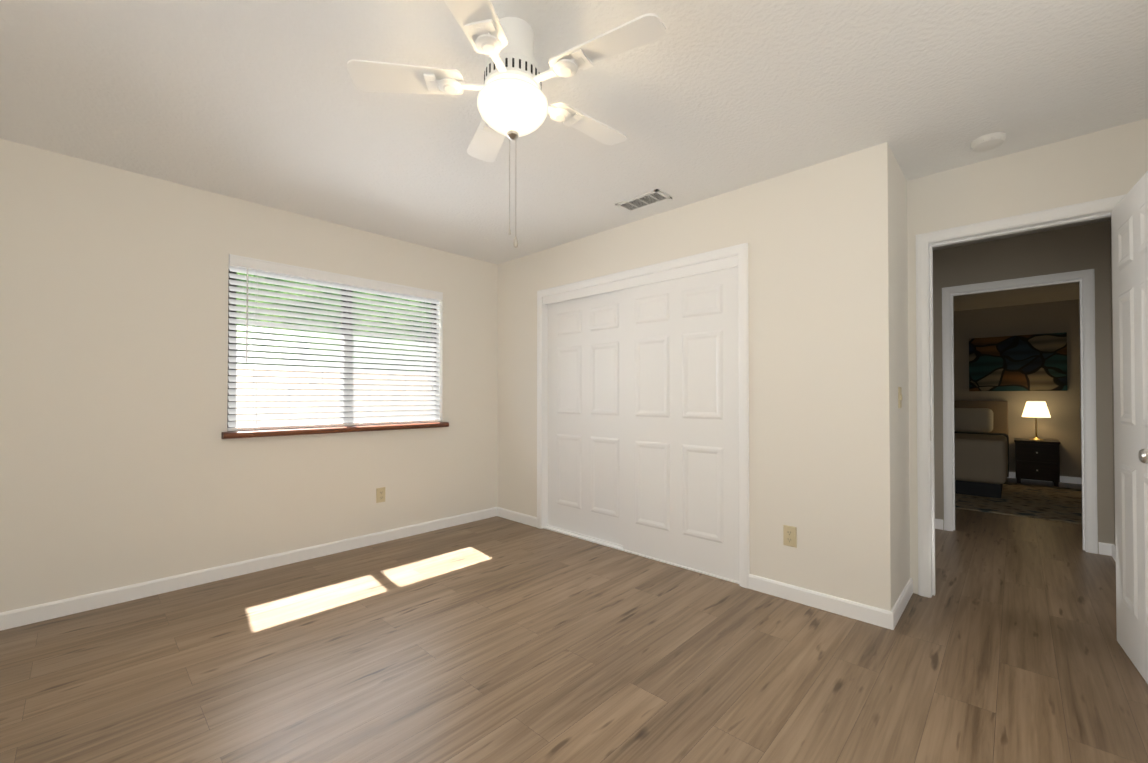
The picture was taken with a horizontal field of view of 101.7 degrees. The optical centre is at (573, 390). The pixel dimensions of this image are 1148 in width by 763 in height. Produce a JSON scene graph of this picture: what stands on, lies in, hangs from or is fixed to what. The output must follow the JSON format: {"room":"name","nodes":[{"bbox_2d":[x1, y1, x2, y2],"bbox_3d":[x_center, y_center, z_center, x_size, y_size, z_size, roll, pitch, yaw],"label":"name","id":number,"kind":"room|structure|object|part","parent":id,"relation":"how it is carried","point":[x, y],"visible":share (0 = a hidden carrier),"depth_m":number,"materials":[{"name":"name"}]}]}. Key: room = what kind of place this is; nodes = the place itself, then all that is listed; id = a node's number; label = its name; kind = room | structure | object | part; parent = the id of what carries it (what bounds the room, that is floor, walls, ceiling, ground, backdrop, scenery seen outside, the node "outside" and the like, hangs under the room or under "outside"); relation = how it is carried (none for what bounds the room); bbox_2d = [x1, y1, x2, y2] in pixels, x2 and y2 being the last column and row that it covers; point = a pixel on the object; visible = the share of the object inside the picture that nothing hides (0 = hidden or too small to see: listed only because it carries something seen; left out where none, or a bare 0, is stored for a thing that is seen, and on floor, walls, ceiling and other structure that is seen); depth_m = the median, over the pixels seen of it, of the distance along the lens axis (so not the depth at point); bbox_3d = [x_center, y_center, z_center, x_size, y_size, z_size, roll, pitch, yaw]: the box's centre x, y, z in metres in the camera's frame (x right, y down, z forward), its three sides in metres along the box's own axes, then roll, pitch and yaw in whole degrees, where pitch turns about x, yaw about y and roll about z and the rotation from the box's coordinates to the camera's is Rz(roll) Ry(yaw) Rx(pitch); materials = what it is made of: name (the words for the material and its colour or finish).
{"room":"bedroom","nodes":[
{"label":"bedroom","id":0,"kind":"room"},
{"bbox_2d":[0,139,495,612],"bbox_3d":[-1.809,-0.024,3.524,0.150,2.440,4.080,-1,-1,43],"label":"wall","id":1,"kind":"structure","parent":0,"point":[122,462],"depth_m":2.77,"materials":[{"name":"white paint"}]},
{"bbox_2d":[0,507,495,630],"bbox_3d":[-1.939,1.151,3.255,0.013,0.085,3.490,-1,-1,43],"label":"baseboard","id":2,"kind":"structure","parent":1,"relation":"attached to","point":[55,609],"depth_m":2.90,"materials":[{"name":"white wood"}]},
{"bbox_2d":[227,270,435,427],"bbox_3d":[-1.769,-0.302,3.627,0.051,1.140,1.540,-1,-1,43],"label":"window unit","id":3,"kind":"structure","parent":1,"relation":"in","point":[229,284],"depth_m":3.53,"materials":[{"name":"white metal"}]},
{"bbox_2d":[227,254,442,430],"bbox_3d":[-1.706,-0.304,3.567,0.085,1.134,1.532,-1,-1,43],"label":"window blinds","id":4,"kind":"object","parent":3,"relation":"attached to","point":[251,266],"visible":1,"depth_m":3.44,"materials":[{"name":"white plastic"}]},
{"bbox_2d":[221,422,448,438],"bbox_3d":[-1.706,0.288,3.561,0.182,0.042,1.600,-1,-1,43],"label":"window sill","id":5,"kind":"structure","parent":1,"relation":"attached to","point":[276,432],"depth_m":3.36,"materials":[{"name":"brown wood"}]},
{"bbox_2d":[376,487,384,502],"bbox_3d":[-1.527,0.823,3.697,0.009,0.116,0.072,-1,-1,43],"label":"outlet","id":6,"kind":"object","parent":1,"relation":"attached to","point":[380,494],"visible":1,"depth_m":3.69,"materials":[{"name":"beige plastic"}]},
{"bbox_2d":[0,478,1147,762],"bbox_3d":[1.969,1.230,3.858,5.160,0.060,10.020,-1,-1,43],"label":"floor","id":7,"kind":"structure","parent":0,"point":[496,640],"depth_m":2.01,"materials":[{"name":"wood"}]},
{"bbox_2d":[955,482,1081,523],"bbox_3d":[4.627,1.214,5.728,2.750,0.012,2.270,-1,-1,43],"label":"rug","id":8,"kind":"object","parent":7,"relation":"on","point":[1059,504],"depth_m":5.03,"materials":[{"name":"brown carpet"}]},
{"bbox_2d":[954,401,1008,497],"bbox_3d":[4.880,0.677,6.438,1.630,1.076,2.009,-1,-1,43],"label":"bed","id":9,"kind":"object","parent":8,"relation":"on","point":[981,448],"visible":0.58,"depth_m":5.43,"materials":[{"name":"grey fabric"}]},
{"bbox_2d":[954,408,992,432],"bbox_3d":[5.611,0.417,6.754,0.680,0.344,0.230,-1,-1,43],"label":"pillow","id":10,"kind":"object","parent":9,"relation":"on","point":[965,419],"depth_m":6.61,"materials":[{"name":"beige fabric"}]},
{"bbox_2d":[954,433,1007,483],"bbox_3d":[4.719,0.812,6.265,1.617,0.497,1.538,-1,-1,43],"label":"duvet","id":11,"kind":"object","parent":9,"relation":"on","point":[980,458],"depth_m":5.33,"materials":[{"name":"beige fabric"}]},
{"bbox_2d":[1014,438,1060,486],"bbox_3d":[6.189,0.941,6.247,0.430,0.570,0.463,-1,-1,43],"label":"nightstand","id":12,"kind":"object","parent":7,"relation":"on","point":[1037,459],"visible":1,"depth_m":6.09,"materials":[{"name":"brown wood"}]},
{"bbox_2d":[1022,401,1050,439],"bbox_3d":[6.187,0.397,6.250,0.280,0.515,0.280,-1,-1,43],"label":"table lamp","id":13,"kind":"object","parent":12,"relation":"on","point":[1036,409],"visible":0.98,"depth_m":6.18,"materials":[{"name":"white fabric"}]},
{"bbox_3d":[6.187,0.244,6.252,0.280,0.210,0.280,-1,-1,43],"label":"lamp shade","id":14,"kind":"part","parent":13,"relation":"part of","materials":[{"name":"white fabric"}]},
{"bbox_2d":[1007,472,1081,483],"bbox_3d":[5.638,1.193,7.124,4.100,0.085,0.013,-1,-1,43],"label":"baseboard","id":15,"kind":"structure","parent":7,"relation":"on","point":[1064,479],"depth_m":6.23,"materials":[{"name":"white wood"}]},
{"bbox_2d":[0,0,1147,310],"bbox_3d":[1.969,-1.290,3.886,5.160,0.100,10.020,-1,-1,43],"label":"ceiling","id":16,"kind":"structure","parent":0,"point":[266,102],"depth_m":2.02,"materials":[{"name":"white paint"}]},
{"bbox_2d":[347,0,665,247],"bbox_3d":[-0.187,-0.882,1.660,1.063,0.762,1.042,-1,-1,43],"label":"fan","id":17,"kind":"object","parent":16,"relation":"hanging from","point":[512,103],"visible":1,"depth_m":1.57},
{"bbox_3d":[-0.578,-1.078,1.614,0.310,0.026,0.336,-1,-1,43],"label":"blade","id":18,"kind":"part","parent":17,"relation":"part of","materials":[{"name":"white"}]},
{"bbox_3d":[-0.292,-1.081,1.292,0.271,0.026,0.360,-1,-1,43],"label":"blade","id":19,"kind":"part","parent":17,"relation":"part of","materials":[{"name":"white wood"}]},
{"bbox_3d":[-0.359,-1.073,1.983,0.372,0.026,0.236,-1,-1,43],"label":"blade","id":20,"kind":"part","parent":17,"relation":"part of","materials":[{"name":"white"}]},
{"bbox_3d":[-0.215,-0.977,1.647,0.248,0.120,0.248,-1,-1,43],"label":"lamp shade","id":21,"kind":"part","parent":17,"relation":"part of","materials":[{"name":"white glass"}]},
{"bbox_3d":[0.059,-1.075,1.885,0.143,0.026,0.381,-1,-1,43],"label":"blade","id":22,"kind":"part","parent":17,"relation":"part of","materials":[{"name":"white wood"}]},
{"bbox_3d":[0.100,-1.079,1.468,0.381,0.026,0.187,-1,-1,43],"label":"blade","id":23,"kind":"part","parent":17,"relation":"part of","materials":[{"name":"white"}]},
{"bbox_2d":[615,189,671,211],"bbox_3d":[0.453,-1.243,3.062,0.330,0.010,0.170,-1,-1,43],"label":"ceiling vent","id":24,"kind":"object","parent":16,"relation":"in","point":[648,194],"depth_m":3.05,"materials":[{"name":"white plastic"}]},
{"bbox_3d":[0.453,-1.248,3.062,0.290,0.001,0.130,-1,-1,43],"label":"dark air vent register","id":25,"kind":"part","parent":24,"relation":"part of","materials":[{"name":"grey metal"}]},
{"bbox_2d":[971,132,1005,151],"bbox_3d":[2.068,-1.238,2.332,0.132,0.036,0.132,-1,-1,43],"label":"smoke detector","id":26,"kind":"object","parent":16,"relation":"attached to","point":[987,142],"visible":1,"depth_m":2.30,"materials":[{"name":"white plastic"}]},
{"bbox_2d":[496,142,899,610],"bbox_3d":[0.455,-0.024,3.480,3.200,2.440,0.110,-1,-1,43],"label":"wall","id":27,"kind":"structure","parent":0,"point":[823,312],"depth_m":2.62,"materials":[{"name":"white paint"}]},
{"bbox_2d":[496,507,536,526],"bbox_3d":[-0.526,1.163,4.311,0.555,0.085,0.013,-1,-1,43],"label":"baseboard","id":28,"kind":"structure","parent":27,"relation":"attached to","point":[501,512],"depth_m":4.31,"materials":[{"name":"white wood"}]},
{"bbox_2d":[548,290,622,544],"bbox_3d":[0.109,0.200,3.835,0.915,1.975,0.042,-1,-1,43],"label":"sliding closet door","id":29,"kind":"structure","parent":27,"relation":"in","point":[585,415],"depth_m":3.82,"materials":[{"name":"white wood"}]},
{"bbox_2d":[537,243,749,587],"bbox_3d":[0.402,0.151,3.517,1.900,2.090,0.128,-1,-1,43],"label":"trim","id":30,"kind":"structure","parent":27,"relation":"attached to","point":[716,260],"depth_m":3.24,"materials":[{"name":"white wood"}]},
{"bbox_2d":[622,267,738,580],"bbox_3d":[0.708,0.194,3.210,0.915,1.975,0.042,-1,-1,43],"label":"sliding closet door","id":31,"kind":"structure","parent":27,"relation":"in","point":[680,428],"depth_m":3.15,"materials":[{"name":"white wood"}]},
{"bbox_2d":[783,525,796,547],"bbox_3d":[1.228,0.827,2.658,0.072,0.116,0.009,-1,-1,43],"label":"outlet","id":32,"kind":"object","parent":27,"relation":"attached to","point":[789,535],"visible":1,"depth_m":2.65,"materials":[{"name":"beige plastic"}]},
{"bbox_2d":[749,574,899,629],"bbox_3d":[1.320,1.143,2.564,0.728,0.085,0.013,-1,-1,43],"label":"baseboard","id":33,"kind":"structure","parent":27,"relation":"attached to","point":[887,619],"depth_m":2.51,"materials":[{"name":"white wood"}]},
{"bbox_2d":[896,160,911,594],"bbox_3d":[1.777,-0.033,2.629,0.110,2.440,0.450,-1,-1,43],"label":"wall","id":34,"kind":"structure","parent":0,"point":[903,187],"depth_m":2.68,"materials":[{"name":"white paint"}]},
{"bbox_2d":[898,387,901,407],"bbox_3d":[1.777,0.036,2.538,0.012,0.116,0.072,-1,-1,43],"label":"switch plate","id":35,"kind":"object","parent":34,"relation":"attached to","point":[899,397],"visible":0.96,"depth_m":2.52,"materials":[{"name":"beige plastic"}]},
{"bbox_2d":[893,578,912,616],"bbox_3d":[1.794,1.143,2.545,0.013,0.085,0.570,-1,-1,43],"label":"baseboard","id":36,"kind":"structure","parent":34,"relation":"attached to","point":[907,592],"depth_m":2.56,"materials":[{"name":"white wood"}]},
{"bbox_2d":[933,221,1108,553],"bbox_3d":[2.992,-0.015,4.342,4.320,2.440,0.110,-1,-1,43],"label":"wall","id":37,"kind":"structure","parent":0,"point":[1079,248],"depth_m":4.08,"materials":[{"name":"beige paint"}]},
{"bbox_2d":[935,519,942,529],"bbox_3d":[2.585,1.166,4.631,1.695,0.085,0.013,-1,-1,43],"label":"baseboard","id":38,"kind":"structure","parent":37,"relation":"attached to","point":[938,522],"depth_m":4.06,"materials":[{"name":"white wood"}]},
{"bbox_2d":[969,332,1066,390],"bbox_3d":[6.217,-0.390,6.575,1.000,0.780,0.028,-1,-1,43],"label":"painting","id":39,"kind":"object","parent":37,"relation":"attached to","point":[1035,362],"visible":0.93,"depth_m":6.54,"materials":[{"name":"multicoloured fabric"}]},
{"bbox_2d":[942,269,1097,553],"bbox_3d":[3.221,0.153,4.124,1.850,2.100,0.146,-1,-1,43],"label":"door frame","id":40,"kind":"structure","parent":37,"relation":"attached to","point":[1085,279],"depth_m":3.53,"materials":[{"name":"white wood"}]},
{"bbox_2d":[912,118,1147,593],"bbox_3d":[1.199,-0.023,3.589,4.430,2.440,0.110,-1,-1,43],"label":"wall","id":41,"kind":"structure","parent":0,"point":[1106,163],"depth_m":2.44,"materials":[{"name":"white paint"}]},
{"bbox_2d":[916,194,1125,597],"bbox_3d":[2.364,0.133,2.484,0.860,2.105,0.146,-1,-1,43],"label":"door frame","id":42,"kind":"structure","parent":41,"relation":"attached to","point":[927,243],"depth_m":2.70,"materials":[{"name":"white wood"}]},
{"bbox_2d":[1111,171,1147,683],"bbox_3d":[2.317,0.156,1.930,0.110,2.030,0.735,0,-1,38],"label":"door leaf","id":43,"kind":"structure","parent":41,"relation":"in","point":[1129,219],"depth_m":1.98,"materials":[{"name":"white wood"}]},
{"bbox_3d":[2.114,0.238,1.703,0.069,0.064,0.064,-1,-1,43],"label":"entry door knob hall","id":44,"kind":"part","parent":43,"relation":"part of","materials":[{"name":"silver metal"}]},
{"bbox_2d":[1105,220,1115,545],"bbox_3d":[3.372,-0.032,2.743,0.110,2.440,1.650,-1,-1,43],"label":"wall","id":45,"kind":"structure","parent":0,"point":[1108,231],"depth_m":3.40,"materials":[{"name":"beige paint"}]},
{"bbox_2d":[1104,543,1115,561],"bbox_3d":[3.328,1.146,2.786,0.030,0.085,1.670,-1,-1,43],"label":"baseboard","id":46,"kind":"structure","parent":45,"relation":"attached to","point":[1109,549],"depth_m":3.39,"materials":[{"name":"white wood"}]},
{"label":"outside","id":47,"kind":"structure","parent":0,"visible":0},
{"bbox_3d":[-11.981,1.617,14.581,29.850,0.100,45.000,-1,-1,43],"label":"ground","id":48,"kind":"structure","parent":47,"visible":0},
{"bbox_2d":[235,369,430,420],"bbox_3d":[-5.031,0.538,7.315,0.050,1.900,19.985,-1,-1,43],"label":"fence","id":49,"kind":"object","parent":48,"relation":"on","point":[329,395],"depth_m":8.02,"materials":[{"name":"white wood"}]},
{"bbox_2d":[236,272,430,371],"bbox_3d":[-6.366,-1.775,9.588,4.578,6.810,20.125,-1,-1,43],"label":"trees","id":50,"kind":"object","parent":48,"relation":"on","point":[330,322],"depth_m":8.89,"materials":[{"name":"green plant"}]}
]}

